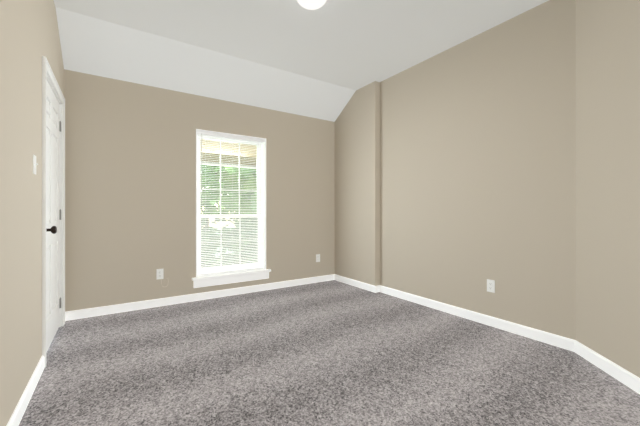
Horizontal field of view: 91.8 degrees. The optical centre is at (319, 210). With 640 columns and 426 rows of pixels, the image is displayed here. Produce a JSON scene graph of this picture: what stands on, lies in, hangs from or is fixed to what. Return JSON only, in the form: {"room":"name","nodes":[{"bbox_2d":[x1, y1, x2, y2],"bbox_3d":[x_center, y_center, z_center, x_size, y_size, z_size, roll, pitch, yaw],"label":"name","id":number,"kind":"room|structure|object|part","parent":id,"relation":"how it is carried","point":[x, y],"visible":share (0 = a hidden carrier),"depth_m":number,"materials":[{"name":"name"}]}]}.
{"room":"empty bedroom","nodes":[
{"label":"empty bedroom","id":0,"kind":"room"},
{"bbox_2d":[0,0,63,425],"bbox_3d":[-1.310,-0.340,1.085,0.160,2.820,4.820,0,0,-33],"label":"wall","id":1,"kind":"structure","parent":0,"point":[29,35],"depth_m":1.64,"materials":[{"name":"beige paint"}]},
{"bbox_2d":[33,155,37,174],"bbox_3d":[-1.741,-0.280,1.901,0.020,0.115,0.070,0,0,-33],"label":"light switch","id":2,"kind":"object","parent":1,"relation":"attached to","point":[34,164],"visible":0.96,"depth_m":1.88,"materials":[{"name":"white plastic"}]},
{"bbox_2d":[46,79,60,352],"bbox_3d":[-2.147,0.041,2.513,0.106,2.034,0.834,0,0,-33],"label":"door unit","id":3,"kind":"structure","parent":1,"relation":"in","point":[53,214],"depth_m":2.52,"materials":[{"name":"white paint"}]},
{"bbox_2d":[42,56,64,367],"bbox_3d":[-2.208,0.010,2.466,0.179,2.120,0.970,0,0,-33],"label":"door frame","id":4,"kind":"structure","parent":1,"relation":"attached to","point":[48,74],"depth_m":2.33,"materials":[{"name":"white paint"}]},
{"bbox_2d":[64,69,334,311],"bbox_3d":[-1.140,-0.190,3.989,3.645,2.520,0.160,0,0,-33],"label":"wall","id":5,"kind":"structure","parent":0,"point":[130,188],"depth_m":3.46,"materials":[{"name":"beige paint"}]},
{"bbox_2d":[156,269,163,279],"bbox_3d":[-1.786,0.710,3.462,0.070,0.115,0.008,0,0,-33],"label":"electrical outlet","id":6,"kind":"object","parent":5,"relation":"attached to","point":[159,273],"visible":1,"depth_m":3.46,"materials":[{"name":"white plastic"}]},
{"bbox_2d":[202,139,256,167],"bbox_3d":[-1.804,-1.012,4.995,5.325,0.235,2.250,0,0,-33],"label":"soffit","id":7,"kind":"structure","parent":5,"relation":"attached to","point":[227,153],"depth_m":5.08,"materials":[{"name":"beige paint"}]},
{"bbox_2d":[192,129,270,287],"bbox_3d":[-1.126,-0.027,3.967,0.998,1.884,0.208,0,0,-33],"label":"window unit","id":8,"kind":"structure","parent":5,"relation":"in","point":[220,274],"depth_m":3.96,"materials":[{"name":"white paint"}]},
{"bbox_3d":[-1.167,-0.074,4.030,0.810,1.640,0.042,0,0,-33],"label":"glass","id":9,"kind":"part","parent":8,"relation":"part of","materials":[{"name":"clear glass"}]},
{"bbox_2d":[316,254,319,261],"bbox_3d":[-0.028,0.710,4.623,0.070,0.115,0.008,0,0,-33],"label":"electrical outlet","id":10,"kind":"object","parent":5,"relation":"attached to","point":[317,257],"visible":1,"depth_m":4.62,"materials":[{"name":"white plastic"}]},
{"bbox_2d":[53,0,548,121],"bbox_3d":[0.144,-1.540,2.045,3.645,0.539,4.820,0,0,-33],"label":"ceiling","id":11,"kind":"structure","parent":0,"point":[327,59],"depth_m":3.03,"materials":[{"name":"white paint"}]},
{"bbox_2d":[297,0,326,9],"bbox_3d":[-0.065,-1.633,2.386,0.280,0.114,0.280,0,0,-33],"label":"lamp","id":12,"kind":"object","parent":11,"relation":"attached to","point":[311,4],"visible":1,"depth_m":2.38,"materials":[{"name":"white glass"}]},
{"bbox_2d":[19,280,639,425],"bbox_3d":[0.144,1.130,2.045,3.645,0.120,4.820,0,0,-33],"label":"floor","id":13,"kind":"structure","parent":0,"point":[331,353],"depth_m":2.07,"materials":[{"name":"grey carpet"}]},
{"bbox_2d":[335,81,379,285],"bbox_3d":[0.511,-0.340,4.444,0.090,2.820,0.900,0,0,-33],"label":"wall","id":14,"kind":"structure","parent":0,"point":[357,189],"depth_m":4.30,"materials":[{"name":"beige paint"}]},
{"bbox_2d":[380,0,575,339],"bbox_3d":[1.137,-0.340,3.704,0.160,2.820,3.145,0,0,-33],"label":"wall","id":15,"kind":"structure","parent":0,"point":[477,161],"depth_m":2.88,"materials":[{"name":"beige paint"}]},
{"bbox_2d":[487,279,494,292],"bbox_3d":[1.584,0.700,2.876,0.008,0.115,0.070,0,0,-33],"label":"outlet","id":16,"kind":"object","parent":15,"relation":"attached to","point":[490,285],"visible":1,"depth_m":2.87,"materials":[{"name":"white plastic"}]},
{"bbox_2d":[576,0,639,377],"bbox_3d":[1.903,-0.340,1.356,0.160,2.820,2.478,0,0,7],"label":"wall","id":17,"kind":"structure","parent":0,"point":[607,179],"depth_m":2.04,"materials":[{"name":"beige paint"}]},
{"bbox_2d":[6,274,639,425],"bbox_3d":[0.144,1.026,2.045,3.325,0.088,4.500,0,0,-33],"label":"baseboard","id":18,"kind":"structure","parent":17,"relation":"attached to","point":[620,374],"depth_m":3.06,"materials":[{"name":"white paint"}]},
{"label":"outside","id":19,"kind":"structure","parent":0,"visible":0},
{"bbox_3d":[-16.416,4.070,33.178,90.000,0.200,65.290,0,0,-33],"label":"ground","id":20,"kind":"structure","parent":19,"visible":0},
{"bbox_2d":[201,165,224,213],"bbox_3d":[-5.020,-0.605,9.299,5.858,9.275,6.677,0,0,-33],"label":"tree","id":21,"kind":"object","parent":20,"relation":"on","point":[209,174],"depth_m":10.00,"materials":[{"name":"green plant"}]},
{"bbox_2d":[207,169,241,221],"bbox_3d":[-2.214,-1.450,12.158,6.912,10.962,6.754,0,0,-33],"label":"tree","id":22,"kind":"object","parent":20,"relation":"on","point":[221,194],"depth_m":13.06,"materials":[{"name":"green plant"}]},
{"bbox_2d":[201,165,256,266],"bbox_3d":[-2.686,1.005,7.759,5.533,6.082,4.868,0,0,-33],"label":"tree","id":23,"kind":"object","parent":20,"relation":"on","point":[229,182],"depth_m":6.39,"materials":[{"name":"green plant"}]},
{"bbox_2d":[224,192,256,263],"bbox_3d":[-0.875,1.592,7.870,3.547,4.925,3.920,0,0,-33],"label":"tree","id":24,"kind":"object","parent":20,"relation":"on","point":[245,226],"depth_m":7.21,"materials":[{"name":"green plant"}]},
{"bbox_2d":[225,167,256,255],"bbox_3d":[-0.480,0.742,9.278,4.605,6.604,4.818,0,0,-33],"label":"tree","id":25,"kind":"object","parent":20,"relation":"on","point":[248,198],"depth_m":8.80,"materials":[{"name":"green plant"}]}
]}

